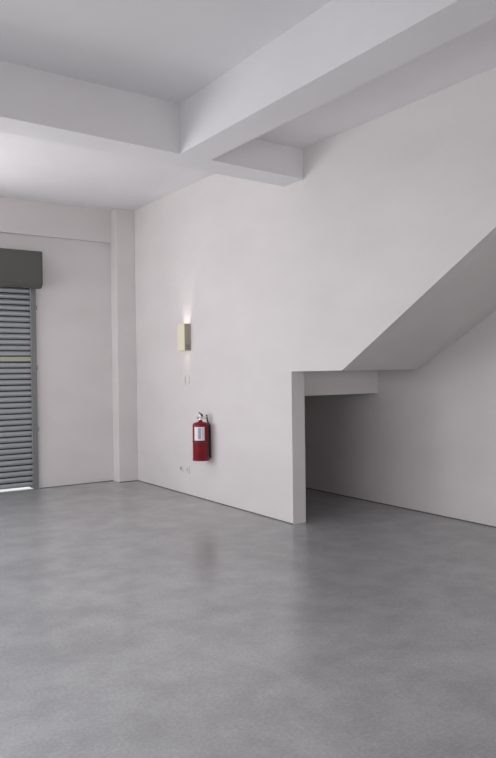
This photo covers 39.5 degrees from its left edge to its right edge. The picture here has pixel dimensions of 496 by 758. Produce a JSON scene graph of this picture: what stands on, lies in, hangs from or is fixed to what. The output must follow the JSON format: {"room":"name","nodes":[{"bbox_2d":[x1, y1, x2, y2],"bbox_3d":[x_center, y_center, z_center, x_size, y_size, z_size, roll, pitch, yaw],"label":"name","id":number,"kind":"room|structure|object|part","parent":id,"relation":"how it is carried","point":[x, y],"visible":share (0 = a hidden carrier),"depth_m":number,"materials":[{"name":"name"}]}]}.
{"room":"empty commercial unit","nodes":[
{"label":"empty commercial unit","id":0,"kind":"room"},
{"bbox_2d":[0,232,113,488],"bbox_3d":[-3.487,-0.424,8.610,7.142,3.738,0.200,-1,1,-35],"label":"wall","id":1,"kind":"structure","parent":0,"point":[74,330],"depth_m":9.27,"materials":[{"name":"white paint"}]},
{"bbox_2d":[0,248,42,489],"bbox_3d":[-3.277,-0.078,8.463,1.502,3.045,0.323,-1,1,-35],"label":"roller shutter","id":2,"kind":"object","parent":1,"relation":"attached to","point":[20,270],"visible":1,"depth_m":8.82,"materials":[{"name":"grey metal"}]},
{"bbox_2d":[0,287,32,489],"bbox_3d":[-3.359,0.088,8.576,1.338,2.632,0.032,-1,1,-35],"label":"curtain","id":3,"kind":"object","parent":2,"relation":"hanging from","point":[16,461],"depth_m":8.84,"materials":[{"name":"grey metal"}]},
{"bbox_3d":[-2.770,0.103,8.958,0.064,2.660,0.042,-1,1,-35],"label":"guide rail","id":4,"kind":"part","parent":2,"relation":"part of","materials":[{"name":"grey metal"}]},
{"bbox_3d":[-2.683,-1.381,8.856,0.006,0.464,0.303,-1,1,-35],"label":"box plate","id":5,"kind":"part","parent":2,"relation":"part of","materials":[{"name":"grey metal"}]},
{"bbox_2d":[0,196,110,242],"bbox_3d":[-4.058,-2.057,8.069,5.240,0.446,0.035,-1,1,-35],"label":"header beam","id":6,"kind":"structure","parent":1,"relation":"attached to","point":[17,216],"depth_m":9.09,"materials":[{"name":"white paint"}]},
{"bbox_2d":[40,480,112,488],"bbox_3d":[-2.294,1.419,9.312,1.024,0.009,0.006,-1,1,-35],"label":"trim","id":7,"kind":"structure","parent":1,"relation":"attached to","point":[110,480],"depth_m":9.29,"materials":[{"name":"grey"}]},
{"bbox_2d":[0,0,331,210],"bbox_3d":[0.308,-2.378,3.223,7.342,0.200,13.369,-1,1,-35],"label":"ceiling","id":8,"kind":"structure","parent":0,"point":[168,50],"depth_m":4.88,"materials":[{"name":"white paint"}]},
{"bbox_2d":[0,61,303,186],"bbox_3d":[-1.830,-2.057,5.077,5.515,0.432,0.332,-1,1,-35],"label":"cross beam","id":9,"kind":"structure","parent":8,"relation":"attached to","point":[34,103],"depth_m":5.46,"materials":[{"name":"white paint"}]},
{"bbox_2d":[180,0,495,159],"bbox_3d":[2.112,-2.077,2.102,0.299,0.420,9.077,-1,1,-34],"label":"beam","id":10,"kind":"structure","parent":8,"relation":"attached to","point":[342,46],"depth_m":4.37,"materials":[{"name":"white paint"}]},
{"bbox_2d":[0,481,495,757],"bbox_3d":[0.355,1.534,3.267,6.942,0.150,12.969,-1,1,-35],"label":"floor","id":11,"kind":"structure","parent":0,"point":[138,619],"depth_m":4.00,"materials":[{"name":"concrete"}]},
{"bbox_2d":[110,208,137,481],"bbox_3d":[-1.720,-0.456,9.582,0.275,3.738,0.204,-1,1,-35],"label":"column","id":12,"kind":"structure","parent":11,"relation":"on","point":[122,245],"depth_m":9.50,"materials":[{"name":"white paint"}]},
{"bbox_2d":[134,67,495,523],"bbox_3d":[0.671,-0.450,6.494,0.160,3.738,8.004,-1,1,-35],"label":"wall","id":13,"kind":"structure","parent":0,"point":[273,284],"depth_m":6.79,"materials":[{"name":"white paint"}]},
{"bbox_2d":[177,324,190,350],"bbox_3d":[-0.775,-0.503,8.372,0.089,0.320,0.173,-1,1,-35],"label":"wall lamp","id":14,"kind":"object","parent":13,"relation":"attached to","point":[183,330],"visible":1,"depth_m":8.32,"materials":[{"name":"beige"}]},
{"bbox_2d":[186,376,189,383],"bbox_3d":[-0.731,0.013,8.392,0.010,0.086,0.082,-1,1,-35],"label":"light switch","id":15,"kind":"object","parent":13,"relation":"attached to","point":[187,377],"visible":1,"depth_m":8.39,"materials":[{"name":"white plastic"}]},
{"bbox_2d":[192,412,210,460],"bbox_3d":[-0.533,0.656,7.948,0.218,0.557,0.192,-1,1,-35],"label":"fire extinguisher","id":16,"kind":"object","parent":13,"relation":"attached to","point":[201,441],"visible":1,"depth_m":7.87,"materials":[{"name":"red metal"}]},
{"bbox_3d":[-0.551,0.621,7.846,0.033,0.122,0.003,-1,1,4],"label":"printed panel","id":17,"kind":"part","parent":16,"relation":"part of","materials":[{"name":"grey paper"}]},
{"bbox_2d":[138,480,292,524],"bbox_3d":[-0.546,1.411,8.167,0.006,0.009,3.468,-1,1,-35],"label":"trim","id":18,"kind":"structure","parent":13,"relation":"attached to","point":[138,480],"depth_m":7.79,"materials":[{"name":"grey"}]},
{"bbox_2d":[304,240,495,395],"bbox_3d":[1.247,-1.080,6.898,1.267,2.500,7.989,-1,1,-35],"label":"soffit","id":19,"kind":"structure","parent":13,"relation":"attached to","point":[469,298],"depth_m":6.28,"materials":[{"name":"white paint"}]},
{"bbox_2d":[254,18,495,148],"bbox_3d":[2.664,-2.222,2.488,1.048,0.152,9.085,-1,1,-35],"label":"ceiling","id":20,"kind":"structure","parent":0,"point":[472,53],"depth_m":5.14,"materials":[{"name":"white paint"}]},
{"bbox_2d":[305,311,495,526],"bbox_3d":[3.272,-0.467,5.271,0.200,3.738,12.969,-1,1,-35],"label":"wall","id":21,"kind":"structure","parent":0,"point":[426,441],"depth_m":7.23,"materials":[{"name":"white paint"}]},
{"bbox_2d":[306,487,495,527],"bbox_3d":[3.209,1.398,5.234,0.006,0.009,12.969,-1,1,-35],"label":"trim","id":22,"kind":"structure","parent":21,"relation":"attached to","point":[306,487],"depth_m":7.41,"materials":[{"name":"grey"}]},
{"label":"outside","id":23,"kind":"structure","parent":0,"visible":0},
{"bbox_2d":[0,487,32,492],"bbox_3d":[-4.896,1.616,2.077,28.942,0.080,40.969,-1,1,-35],"label":"ground","id":24,"kind":"structure","parent":23,"point":[21,488],"depth_m":9.21,"materials":[{"name":"white"}]}
]}

